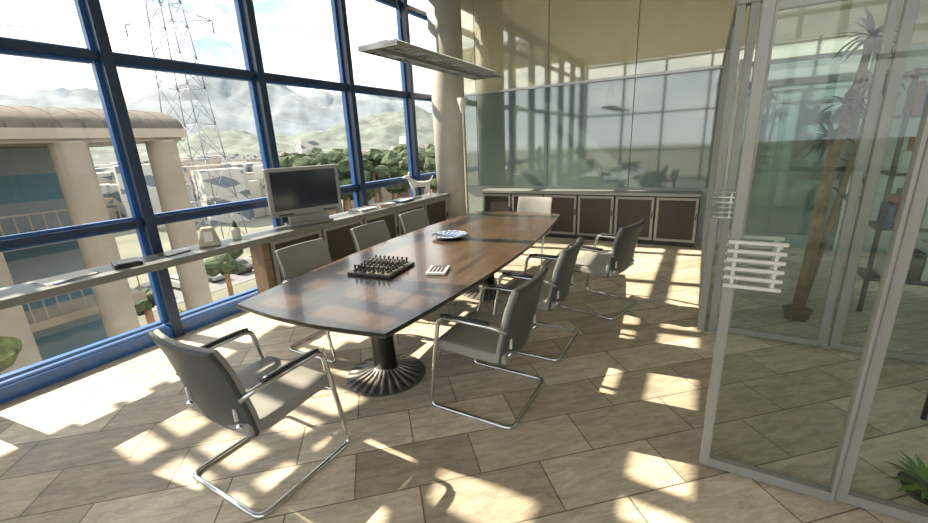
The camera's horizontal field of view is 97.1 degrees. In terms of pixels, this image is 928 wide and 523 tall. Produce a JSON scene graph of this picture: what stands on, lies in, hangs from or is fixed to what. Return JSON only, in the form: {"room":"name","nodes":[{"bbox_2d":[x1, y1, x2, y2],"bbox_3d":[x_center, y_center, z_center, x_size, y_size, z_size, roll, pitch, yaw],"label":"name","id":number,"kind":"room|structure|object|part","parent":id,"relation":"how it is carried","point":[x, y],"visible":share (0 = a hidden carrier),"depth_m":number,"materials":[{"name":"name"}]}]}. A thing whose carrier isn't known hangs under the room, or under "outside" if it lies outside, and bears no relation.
{"room":"office","nodes":[
{"label":"office","id":0,"kind":"room"},
{"bbox_2d":[0,106,183,128],"bbox_3d":[-14.966,-3.115,8.840,6.100,0.720,13.600,7,18,29],"label":"roof","id":1,"kind":"structure","parent":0,"point":[13,118],"depth_m":11.01,"materials":[{"name":"beige metal"}]},
{"bbox_2d":[0,105,166,127],"bbox_3d":[-15.064,-3.071,8.671,6.129,0.743,13.032,7,18,29],"label":"ribs","id":2,"kind":"structure","parent":1,"relation":"attached to","point":[0,105],"depth_m":11.25,"materials":[{"name":"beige metal"}]},
{"bbox_2d":[0,237,927,522],"bbox_3d":[0.996,1.020,2.262,8.250,0.100,10.200,7,18,29],"label":"floor","id":3,"kind":"structure","parent":0,"point":[612,433],"depth_m":2.42,"materials":[{"name":"tile"}]},
{"bbox_2d":[0,0,173,403],"bbox_3d":[-3.131,-1.129,2.686,0.191,4.150,1.312,7,18,29],"label":"frame","id":4,"kind":"object","parent":3,"relation":"on","point":[20,382],"visible":1,"depth_m":3.14,"materials":[{"name":"blue metal"}]},
{"bbox_2d":[82,0,278,337],"bbox_3d":[-2.490,-1.471,3.770,0.191,4.150,1.312,7,18,29],"label":"frame","id":5,"kind":"object","parent":3,"relation":"on","point":[182,323],"visible":0.74,"depth_m":3.63,"materials":[{"name":"blue metal"}]},
{"bbox_2d":[0,193,449,309],"bbox_3d":[-2.550,0.374,3.434,0.380,0.800,8.800,7,18,29],"label":"window ledge","id":6,"kind":"object","parent":3,"relation":"on","point":[23,293],"visible":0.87,"depth_m":3.41,"materials":[{"name":"stone"}]},
{"bbox_2d":[30,269,99,285],"bbox_3d":[-2.823,0.114,2.913,0.256,0.012,0.316,4,17,21],"label":"paper stack","id":7,"kind":"object","parent":6,"relation":"on","point":[58,279],"visible":1,"depth_m":2.89,"materials":[{"name":"white paper"}]},
{"bbox_2d":[111,257,142,269],"bbox_3d":[-2.628,0.010,3.197,0.200,0.036,0.170,12,22,42],"label":"folder","id":8,"kind":"object","parent":6,"relation":"on","point":[134,261],"visible":1,"depth_m":3.15,"materials":[{"name":"plastic"}]},
{"bbox_2d":[158,249,190,256],"bbox_3d":[-2.477,-0.075,3.514,0.120,0.010,0.200,3,17,17],"label":"notebook","id":9,"kind":"object","parent":6,"relation":"on","point":[179,251],"visible":1,"depth_m":3.50,"materials":[{"name":"white paper"}]},
{"bbox_2d":[199,226,220,247],"bbox_3d":[-2.333,-0.230,3.741,0.171,0.170,0.154,-12,18,-29],"label":"desk telephone","id":10,"kind":"object","parent":6,"relation":"on","point":[208,237],"visible":1,"depth_m":3.69,"materials":[{"name":"beige plastic"}]},
{"bbox_2d":[231,220,240,239],"bbox_3d":[-2.205,-0.305,3.955,0.076,0.185,0.076,7,18,29],"label":"glue bottle","id":11,"kind":"object","parent":6,"relation":"on","point":[236,235],"visible":1,"depth_m":3.94,"materials":[{"name":"white plastic"}]},
{"bbox_2d":[262,164,341,226],"bbox_3d":[-1.775,-0.743,4.598,0.820,0.630,0.200,-17,21,-41],"label":"television","id":12,"kind":"object","parent":6,"relation":"on","point":[305,195],"visible":1,"depth_m":4.55,"materials":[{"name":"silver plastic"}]},
{"bbox_2d":[279,207,335,216],"bbox_3d":[-1.747,-0.565,4.628,0.660,0.018,0.005,-17,21,-41],"label":"speaker grille","id":13,"kind":"object","parent":12,"relation":"attached to","point":[314,210],"depth_m":4.60,"materials":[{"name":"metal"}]},
{"bbox_2d":[348,206,377,212],"bbox_3d":[-1.329,-0.688,5.411,0.260,0.036,0.328,5,18,25],"label":"magazine stack","id":14,"kind":"object","parent":6,"relation":"on","point":[363,209],"visible":1,"depth_m":5.32,"materials":[{"name":"paper"}]},
{"bbox_2d":[370,202,396,207],"bbox_3d":[-1.133,-0.795,5.742,0.236,0.040,0.312,9,20,35],"label":"magazine stack","id":15,"kind":"object","parent":6,"relation":"on","point":[382,204],"visible":0.95,"depth_m":5.67,"materials":[{"name":"paper"}]},
{"bbox_2d":[390,198,413,202],"bbox_3d":[-0.921,-0.908,6.099,0.235,0.040,0.311,5,18,23],"label":"magazine stack","id":16,"kind":"object","parent":6,"relation":"on","point":[399,200],"visible":0.96,"depth_m":6.02,"materials":[{"name":"paper"}]},
{"bbox_2d":[401,172,432,196],"bbox_3d":[-0.727,-1.219,6.460,0.503,0.400,0.130,-7,17,-14],"label":"dog figurine","id":17,"kind":"object","parent":6,"relation":"on","point":[413,183],"visible":1,"depth_m":6.43,"materials":[{"name":"white ceramic"}]},
{"bbox_2d":[148,328,350,518],"bbox_3d":[-1.059,0.673,2.082,0.606,0.849,0.629,7,18,29],"label":"chair","id":18,"kind":"object","parent":3,"relation":"on","point":[249,401],"visible":1,"depth_m":1.91,"materials":[{"name":"silver metal"}]},
{"bbox_3d":[-1.174,0.537,1.847,0.500,0.448,0.162,7,18,29],"label":"backrest","id":19,"kind":"part","parent":18,"relation":"part of","materials":[{"name":"grey leather"}]},
{"bbox_3d":[-1.039,0.667,2.116,0.500,0.078,0.488,7,18,29],"label":"seat","id":20,"kind":"part","parent":18,"relation":"part of","materials":[{"name":"grey leather"}]},
{"bbox_2d":[240,0,359,225],"bbox_3d":[-1.848,-1.813,4.853,0.191,4.150,1.312,7,18,29],"label":"frame","id":21,"kind":"object","parent":3,"relation":"on","point":[262,78],"visible":0.5,"depth_m":4.44,"materials":[{"name":"blue metal"}]},
{"bbox_2d":[273,238,335,363],"bbox_3d":[-1.135,0.285,3.435,0.629,0.849,0.606,7,18,29],"label":"chair","id":22,"kind":"object","parent":3,"relation":"on","point":[293,261],"visible":0.25,"depth_m":3.42,"materials":[{"name":"grey leather"}]},
{"bbox_3d":[-1.331,0.071,3.484,0.162,0.448,0.500,7,18,29],"label":"backrest","id":23,"kind":"part","parent":22,"relation":"part of","materials":[{"name":"grey leather"}]},
{"bbox_3d":[-1.109,0.385,3.451,0.579,0.646,0.597,7,18,29],"label":"frame","id":24,"kind":"part","parent":22,"relation":"part of","materials":[{"name":"silver metal"}]},
{"bbox_2d":[249,198,447,293],"bbox_3d":[-1.254,-0.291,5.642,0.347,0.739,3.470,7,18,29],"label":"base cabinet","id":25,"kind":"object","parent":3,"relation":"on","point":[338,239],"visible":0.25,"depth_m":4.86,"materials":[{"name":"painted metal"},{"name":"dark wood"}]},
{"bbox_3d":[-2.047,0.158,4.212,0.200,0.738,0.080,7,18,29],"label":"panel","id":26,"kind":"part","parent":25,"relation":"part of","materials":[{"name":"brown wood"}]},
{"bbox_2d":[350,220,390,251],"bbox_3d":[-0.737,0.050,4.185,0.629,0.849,0.606,7,18,29],"label":"chair","id":27,"kind":"object","parent":3,"relation":"on","point":[368,235],"visible":0.13,"depth_m":4.19,"materials":[{"name":"grey leather"}]},
{"bbox_2d":[336,0,415,206],"bbox_3d":[-1.207,-2.155,5.937,0.191,4.150,1.312,7,18,29],"label":"frame","id":28,"kind":"object","parent":3,"relation":"on","point":[352,89],"visible":0.64,"depth_m":5.60,"materials":[{"name":"blue metal"}]},
{"bbox_2d":[236,211,559,396],"bbox_3d":[-0.092,0.185,3.846,1.380,0.720,3.600,6,18,26],"label":"conference table","id":29,"kind":"object","parent":3,"relation":"on","point":[325,298],"visible":0.9,"depth_m":2.87,"materials":[{"name":"brown wood"}]},
{"bbox_2d":[347,261,414,278],"bbox_3d":[-0.610,0.049,3.050,0.360,0.025,0.360,4,17,21],"label":"board","id":30,"kind":"object","parent":29,"relation":"on","point":[390,275],"visible":0.31,"depth_m":2.92,"materials":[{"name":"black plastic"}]},
{"bbox_2d":[354,260,397,273],"bbox_3d":[-0.640,0.036,2.971,0.299,0.046,0.143,4,17,21],"label":"chess pieces","id":31,"kind":"object","parent":30,"relation":"on","point":[370,267],"visible":1,"depth_m":2.95,"materials":[{"name":"black plastic"}]},
{"bbox_2d":[366,255,408,267],"bbox_3d":[-0.583,-0.006,3.109,0.299,0.046,0.143,4,17,21],"label":"chess pieces","id":32,"kind":"object","parent":30,"relation":"on","point":[400,262],"visible":0.8,"depth_m":3.10,"materials":[{"name":"metal"}]},
{"bbox_2d":[426,265,449,274],"bbox_3d":[-0.186,0.059,2.947,0.140,0.026,0.180,0,16,10],"label":"calculator","id":33,"kind":"object","parent":29,"relation":"on","point":[434,269],"visible":1,"depth_m":2.91,"materials":[{"name":"white paint"}]},
{"bbox_2d":[432,230,467,238],"bbox_3d":[-0.139,-0.252,4.001,0.350,0.037,0.350,7,18,29],"label":"decorative bowl","id":34,"kind":"object","parent":29,"relation":"on","point":[450,234],"visible":1,"depth_m":4.05,"materials":[{"name":"ceramic"}]},
{"bbox_2d":[398,208,435,234],"bbox_3d":[-0.378,-0.163,4.869,0.629,0.849,0.606,7,18,29],"label":"chair","id":35,"kind":"object","parent":3,"relation":"on","point":[410,221],"visible":0.12,"depth_m":4.88,"materials":[{"name":"grey leather"}]},
{"bbox_2d":[400,0,436,195],"bbox_3d":[-0.549,-2.506,7.047,0.191,4.150,1.376,7,18,29],"label":"frame","id":36,"kind":"object","parent":3,"relation":"on","point":[405,9],"visible":0.3,"depth_m":6.46,"materials":[{"name":"blue metal"}]},
{"bbox_2d":[426,0,468,219],"bbox_3d":[-0.251,-2.459,6.839,0.540,4.150,0.540,7,18,29],"label":"round column","id":37,"kind":"structure","parent":3,"relation":"on","point":[444,26],"depth_m":6.60,"materials":[{"name":"paint"}]},
{"bbox_2d":[457,98,467,213],"bbox_3d":[0.023,-1.451,6.694,0.260,2.270,0.260,7,18,29],"label":"floor lamp","id":38,"kind":"object","parent":3,"relation":"on","point":[462,102],"visible":0.66,"depth_m":6.48,"materials":[{"name":"white metal"}]},
{"bbox_3d":[-0.021,-2.425,6.412,0.170,0.240,0.170,7,18,29],"label":"lamp shade","id":39,"kind":"part","parent":38,"relation":"part of","materials":[{"name":"white paint"}]},
{"bbox_2d":[429,266,548,429],"bbox_3d":[0.179,0.468,2.595,0.629,0.849,0.606,7,18,29],"label":"chair","id":40,"kind":"object","parent":3,"relation":"on","point":[479,335],"visible":1,"depth_m":2.43,"materials":[{"name":"grey leather"}]},
{"bbox_3d":[0.144,0.469,2.615,0.488,0.078,0.500,7,18,29],"label":"seat","id":41,"kind":"part","parent":40,"relation":"part of","materials":[{"name":"grey leather"}]},
{"bbox_3d":[0.358,0.298,2.435,0.162,0.448,0.500,7,18,29],"label":"backrest","id":42,"kind":"part","parent":40,"relation":"part of","materials":[{"name":"grey leather"}]},
{"bbox_2d":[517,197,552,267],"bbox_3d":[0.872,-0.408,5.519,0.606,0.849,0.629,7,18,29],"label":"chair","id":43,"kind":"object","parent":3,"relation":"on","point":[525,204],"visible":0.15,"depth_m":5.60,"materials":[{"name":"grey leather"}]},
{"bbox_3d":[0.969,-0.657,5.643,0.500,0.448,0.162,7,18,29],"label":"backrest","id":44,"kind":"part","parent":43,"relation":"part of","materials":[{"name":"grey leather"}]},
{"bbox_3d":[0.864,-0.304,5.527,0.597,0.646,0.579,7,18,29],"label":"frame","id":45,"kind":"part","parent":43,"relation":"part of","materials":[{"name":"silver metal"}]},
{"bbox_2d":[493,237,584,361],"bbox_3d":[0.606,0.246,3.296,0.629,0.849,0.606,7,18,29],"label":"chair","id":46,"kind":"object","parent":3,"relation":"on","point":[554,292],"visible":0.83,"depth_m":3.08,"materials":[{"name":"grey leather"}]},
{"bbox_3d":[0.571,0.247,3.317,0.488,0.078,0.500,7,18,29],"label":"seat","id":47,"kind":"part","parent":46,"relation":"part of","materials":[{"name":"grey leather"}]},
{"bbox_3d":[0.785,0.076,3.136,0.162,0.448,0.500,7,18,29],"label":"backrest","id":48,"kind":"part","parent":46,"relation":"part of","materials":[{"name":"grey leather"}]},
{"bbox_2d":[481,188,700,247],"bbox_3d":[1.915,-0.786,6.800,3.440,0.770,0.392,7,18,29],"label":"base cabinet","id":49,"kind":"object","parent":3,"relation":"on","point":[671,217],"visible":0.72,"depth_m":6.37,"materials":[{"name":"dark brown wood"},{"name":"grey painted metal"}]},
{"bbox_2d":[559,219,645,319],"bbox_3d":[1.338,0.024,3.949,0.629,0.849,0.606,12,22,42],"label":"chair","id":50,"kind":"object","parent":3,"relation":"on","point":[620,258],"visible":0.9,"depth_m":3.76,"materials":[{"name":"grey leather"}]},
{"bbox_3d":[1.309,0.022,3.977,0.488,0.078,0.500,12,22,42],"label":"seat","id":51,"kind":"part","parent":50,"relation":"part of","materials":[{"name":"grey leather"}]},
{"bbox_3d":[1.486,-0.133,3.749,0.162,0.448,0.500,12,22,42],"label":"backrest","id":52,"kind":"part","parent":50,"relation":"part of","materials":[{"name":"grey leather"}]},
{"bbox_2d":[697,1,760,332],"bbox_3d":[2.681,-0.956,4.295,0.130,2.420,2.890,7,18,29],"label":"frame","id":53,"kind":"object","parent":3,"relation":"on","point":[730,67],"visible":1,"depth_m":3.13,"materials":[{"name":"paint"}]},
{"bbox_2d":[710,191,734,218],"bbox_3d":[1.968,-0.433,3.120,0.140,0.202,0.037,7,18,29],"label":"handle","id":54,"kind":"object","parent":53,"relation":"attached to","point":[715,192],"visible":0.97,"depth_m":3.11,"materials":[{"name":"silver metal"}]},
{"bbox_2d":[716,59,743,243],"bbox_3d":[3.744,-1.467,5.750,0.090,2.500,0.070,7,18,29],"label":"mullion","id":55,"kind":"object","parent":3,"relation":"on","point":[741,60],"visible":0.5,"depth_m":5.68,"materials":[{"name":"grey painted aluminium"}]},
{"bbox_2d":[699,0,927,501],"bbox_3d":[1.352,-0.128,1.604,0.515,2.402,0.050,7,18,29],"label":"frame","id":56,"kind":"object","parent":3,"relation":"on","point":[768,9],"visible":1,"depth_m":1.65,"materials":[{"name":"paint"}]},
{"bbox_2d":[722,234,789,292],"bbox_3d":[1.217,0.004,1.725,0.200,0.205,0.126,7,18,29],"label":"handle","id":57,"kind":"object","parent":56,"relation":"attached to","point":[775,254],"visible":0.99,"depth_m":1.69,"materials":[{"name":"white paint"}]},
{"bbox_2d":[728,0,901,346],"bbox_3d":[2.372,-0.549,2.902,0.650,2.402,0.050,7,18,29],"label":"frame","id":58,"kind":"object","parent":3,"relation":"on","point":[894,6],"visible":0.7,"depth_m":2.76,"materials":[{"name":"paint"}]},
{"bbox_2d":[782,6,915,321],"bbox_3d":[2.951,-0.646,3.248,0.675,2.381,0.602,7,18,29],"label":"dracaena plant","id":59,"kind":"object","parent":3,"relation":"on","point":[796,311],"visible":0.78,"depth_m":3.21,"materials":[{"name":"green plant"}]},
{"bbox_3d":[2.902,0.454,3.579,0.220,0.090,0.220,7,18,29],"label":"pot","id":60,"kind":"part","parent":59,"relation":"part of","materials":[{"name":"ceramic"}]},
{"bbox_2d":[831,55,875,251],"bbox_3d":[4.900,-1.334,5.107,0.090,2.500,0.070,7,18,29],"label":"mullion","id":61,"kind":"object","parent":3,"relation":"on","point":[874,56],"visible":0.14,"depth_m":5.22,"materials":[{"name":"grey painted aluminium"}]},
{"bbox_2d":[828,0,927,362],"bbox_3d":[3.259,-0.447,2.409,1.350,2.402,0.050,7,18,29],"label":"frame","id":62,"kind":"object","parent":3,"relation":"on","point":[910,9],"visible":1,"depth_m":2.70,"materials":[{"name":"paint"}]},
{"bbox_2d":[834,139,927,522],"bbox_3d":[2.068,-0.051,1.228,1.100,2.402,0.050,7,18,29],"label":"frame","id":63,"kind":"object","parent":3,"relation":"on","point":[844,494],"visible":0.77,"depth_m":1.61,"materials":[{"name":"paint"}]},
{"bbox_2d":[857,67,927,311],"bbox_3d":[4.237,-0.486,3.179,1.530,2.000,0.370,7,18,29],"label":"display shelf","id":64,"kind":"object","parent":3,"relation":"on","point":[917,91],"visible":0.55,"depth_m":3.43,"materials":[{"name":"metal"}]},
{"bbox_2d":[885,449,927,504],"bbox_3d":[2.082,0.974,1.809,0.322,0.147,0.296,7,18,29],"label":"agave","id":65,"kind":"object","parent":3,"relation":"on","point":[914,481],"visible":1,"depth_m":1.85,"materials":[{"name":"plant"}]},
{"bbox_2d":[920,393,927,419],"bbox_3d":[2.922,0.506,1.742,1.100,1.008,0.450,7,18,29],"label":"glass console table","id":66,"kind":"object","parent":3,"relation":"on","point":[924,414],"visible":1,"depth_m":2.28,"materials":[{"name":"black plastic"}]},
{"bbox_2d":[468,0,927,253],"bbox_3d":[3.405,-2.325,5.800,8.150,4.150,0.120,7,18,29],"label":"wall","id":67,"kind":"structure","parent":0,"point":[474,191],"depth_m":6.04,"materials":[{"name":"grey metal"}]},
{"bbox_2d":[464,95,478,184],"bbox_3d":[0.093,-2.242,7.691,0.368,1.600,0.030,7,18,29],"label":"panel","id":68,"kind":"object","parent":67,"relation":"attached to","point":[471,106],"visible":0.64,"depth_m":7.63,"materials":[{"name":"teal glass"}]},
{"bbox_2d":[476,87,548,185],"bbox_3d":[0.841,-2.156,7.275,1.328,1.600,0.030,7,18,29],"label":"panel","id":69,"kind":"object","parent":67,"relation":"attached to","point":[512,126],"visible":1,"depth_m":7.24,"materials":[{"name":"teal glass"}]},
{"bbox_2d":[547,78,634,186],"bbox_3d":[2.002,-2.022,6.630,1.318,1.600,0.030,7,18,29],"label":"panel","id":70,"kind":"object","parent":67,"relation":"attached to","point":[590,124],"visible":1,"depth_m":6.59,"materials":[{"name":"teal glass"}]},
{"bbox_2d":[464,63,738,95],"bbox_3d":[1.785,-2.824,6.475,4.380,0.035,0.050,7,18,29],"label":"rail","id":71,"kind":"object","parent":67,"relation":"attached to","point":[718,66],"visible":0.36,"depth_m":6.26,"materials":[{"name":"metal"}]},
{"bbox_2d":[461,0,749,93],"bbox_3d":[1.760,-3.649,6.260,4.368,1.660,0.030,7,18,29],"label":"wall panel","id":72,"kind":"object","parent":67,"relation":"attached to","point":[583,40],"visible":0.91,"depth_m":6.25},
{"bbox_3d":[0.021,-3.850,7.226,0.368,1.660,0.030,7,18,29],"label":"panel","id":73,"kind":"part","parent":72,"relation":"part of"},
{"bbox_3d":[0.768,-3.764,6.811,1.328,1.660,0.030,7,18,29],"label":"panel","id":74,"kind":"part","parent":72,"relation":"part of","materials":[{"name":"beige paint"}]},
{"bbox_3d":[1.929,-3.630,6.165,1.318,1.660,0.030,7,18,29],"label":"panel","id":75,"kind":"part","parent":72,"relation":"part of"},
{"bbox_3d":[3.086,-3.497,5.522,1.318,1.660,0.030,7,18,29],"label":"panel","id":76,"kind":"part","parent":72,"relation":"part of","materials":[{"name":"beige paint"}]},
{"bbox_2d":[629,67,738,187],"bbox_3d":[3.159,-1.889,5.987,1.318,1.600,0.030,7,18,29],"label":"panel","id":77,"kind":"object","parent":67,"relation":"attached to","point":[675,115],"visible":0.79,"depth_m":6.00,"materials":[{"name":"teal glass"}]},
{"bbox_2d":[729,54,872,235],"bbox_3d":[4.356,-1.450,5.417,1.230,2.200,0.030,7,18,29],"label":"panel","id":78,"kind":"object","parent":67,"relation":"attached to","point":[783,192],"visible":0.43,"depth_m":5.37,"materials":[{"name":"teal glass"}]},
{"bbox_2d":[752,0,927,61],"bbox_3d":[5.239,-3.249,4.326,3.608,1.660,0.030,7,18,29],"label":"panel","id":79,"kind":"object","parent":67,"relation":"attached to","point":[808,30],"visible":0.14,"depth_m":4.95,"materials":[{"name":"glass"}]},
{"bbox_3d":[5.400,-3.230,4.237,1.318,1.660,0.030,7,18,29],"label":"panel","id":80,"kind":"part","parent":79,"relation":"part of","materials":[{"name":"glass"}]},
{"bbox_2d":[850,48,927,240],"bbox_3d":[5.513,-1.317,4.774,1.230,2.200,0.030,7,18,29],"label":"panel","id":81,"kind":"object","parent":67,"relation":"attached to","point":[916,58],"visible":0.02,"depth_m":4.91,"materials":[{"name":"glass"}]},
{"bbox_2d":[722,0,761,65],"bbox_3d":[4.301,-1.988,3.103,3.915,0.080,3.075,7,18,29],"label":"header","id":82,"kind":"object","parent":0,"point":[737,2],"visible":0.5,"depth_m":3.14,"materials":[{"name":"paint"}]},
{"bbox_2d":[897,471,927,504],"bbox_3d":[2.072,1.023,1.830,0.200,0.040,0.200,7,18,29],"label":"pot","id":83,"kind":"object","parent":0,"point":[907,481],"depth_m":1.84,"materials":[{"name":"metal"}]},
{"bbox_3d":[0.810,-3.059,1.083,8.250,0.100,10.200,7,18,29],"label":"ceiling","id":84,"kind":"structure","parent":0,"visible":0},
{"bbox_2d":[358,0,502,79],"bbox_3d":[-0.200,-2.528,3.089,0.315,1.943,1.732,6,18,27],"label":"pendant light","id":85,"kind":"object","parent":84,"relation":"hanging from","point":[393,49],"visible":1,"depth_m":3.07,"materials":[{"name":"metal"}]},
{"label":"outside","id":86,"kind":"structure","parent":0,"visible":0},
{"bbox_2d":[114,209,343,326],"bbox_3d":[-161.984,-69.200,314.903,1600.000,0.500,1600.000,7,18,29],"label":"ground","id":87,"kind":"structure","parent":86,"point":[127,242],"depth_m":65.86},
{"bbox_2d":[0,336,21,371],"bbox_3d":[-9.631,6.693,9.058,3.044,10.167,2.849,7,18,29],"label":"tree","id":88,"kind":"object","parent":87,"relation":"on","point":[10,347],"visible":0.06,"depth_m":8.74,"materials":[{"name":"green plant"}]},
{"bbox_2d":[0,147,107,360],"bbox_3d":[-16.673,4.358,11.248,3.000,14.050,12.200,7,18,29],"label":"facade","id":89,"kind":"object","parent":87,"relation":"on","point":[29,183],"visible":0.2,"depth_m":12.98,"materials":[{"name":"blue glass"}]},
{"bbox_2d":[0,203,146,332],"bbox_3d":[-14.695,4.084,9.990,1.600,9.350,12.200,7,18,29],"label":"balconies","id":90,"kind":"object","parent":89,"relation":"attached to","point":[49,316],"visible":0.15,"depth_m":12.64,"materials":[{"name":"beige paint"}]},
{"bbox_2d":[0,127,186,147],"bbox_3d":[-14.991,-2.570,8.907,6.200,0.360,13.800,7,18,29],"label":"crown molding","id":91,"kind":"structure","parent":89,"relation":"on","point":[10,137],"depth_m":10.98,"materials":[{"name":"beige paint"}]},
{"bbox_2d":[0,140,212,374],"bbox_3d":[-11.568,4.149,11.079,0.920,14.100,10.170,7,18,29],"label":"columns","id":92,"kind":"structure","parent":87,"relation":"on","point":[72,161],"depth_m":11.87,"materials":[{"name":"beige paint"}]},
{"bbox_2d":[134,249,245,323],"bbox_3d":[-14.527,0.443,38.801,19.053,6.095,28.640,7,18,29],"label":"street trees","id":93,"kind":"object","parent":87,"relation":"on","point":[225,264],"visible":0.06,"depth_m":37.05,"materials":[{"name":"green plant"}]},
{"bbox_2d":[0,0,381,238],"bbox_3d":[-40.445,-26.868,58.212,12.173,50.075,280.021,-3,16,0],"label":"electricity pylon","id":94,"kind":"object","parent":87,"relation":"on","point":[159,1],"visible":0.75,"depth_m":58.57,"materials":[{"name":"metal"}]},
{"bbox_2d":[152,264,254,311],"bbox_3d":[-32.419,4.131,39.767,9.000,0.040,34.000,7,18,29],"label":"parking lot","id":95,"kind":"structure","parent":87,"relation":"on","point":[220,284],"depth_m":44.82,"materials":[{"name":"concrete"}]},
{"bbox_2d":[133,282,151,289],"bbox_3d":[-31.468,2.892,41.221,4.300,1.450,1.760,7,19,31],"label":"parked car","id":96,"kind":"object","parent":95,"relation":"on","point":[147,284],"visible":0.09,"depth_m":40.58,"materials":[{"name":"metal"}]},
{"bbox_2d":[170,274,181,291],"bbox_3d":[-29.993,2.105,43.712,4.300,1.450,1.760,6,18,29],"label":"parked car","id":97,"kind":"object","parent":95,"relation":"on","point":[174,279],"visible":0.12,"depth_m":42.86,"materials":[{"name":"white metal"}]},
{"bbox_2d":[207,274,224,282],"bbox_3d":[-28.518,1.318,46.203,4.300,1.450,1.760,6,18,28],"label":"parked car","id":98,"kind":"object","parent":95,"relation":"on","point":[219,276],"visible":0.27,"depth_m":44.94,"materials":[{"name":"silver metal"}]},
{"bbox_2d":[235,258,253,274],"bbox_3d":[-27.043,0.531,48.694,4.300,1.450,1.760,6,18,28],"label":"parked car","id":99,"kind":"object","parent":95,"relation":"on","point":[249,267],"visible":0.4,"depth_m":48.22,"materials":[{"name":"metal"}]},
{"bbox_2d":[243,255,252,263],"bbox_3d":[-25.568,-0.255,51.185,4.300,1.450,1.760,7,19,30],"label":"parked car","id":100,"kind":"object","parent":95,"relation":"on","point":[248,259],"visible":0.1,"depth_m":50.83,"materials":[{"name":"white metal"}]},
{"bbox_2d":[0,76,432,136],"bbox_3d":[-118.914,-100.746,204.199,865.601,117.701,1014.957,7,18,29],"label":"mountain range","id":101,"kind":"object","parent":87,"relation":"on","point":[229,113],"visible":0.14,"depth_m":462.06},
{"bbox_2d":[89,105,434,164],"bbox_3d":[-75.281,-47.501,135.484,553.582,49.800,649.100,7,18,29],"label":"foothills","id":102,"kind":"structure","parent":87,"relation":"on","point":[383,131],"depth_m":316.26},
{"bbox_2d":[94,136,434,230],"bbox_3d":[-68.324,-44.235,177.121,238.010,19.831,254.262,7,18,29],"label":"buildings","id":103,"kind":"structure","parent":87,"relation":"on","point":[246,172],"depth_m":85.56},
{"bbox_2d":[262,143,436,214],"bbox_3d":[-10.691,-13.544,72.033,44.446,14.179,33.951,-6,16,-11],"label":"grove","id":104,"kind":"object","parent":87,"relation":"on","point":[378,164],"visible":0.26,"depth_m":58.00,"materials":[{"name":"green plant"}]}
]}

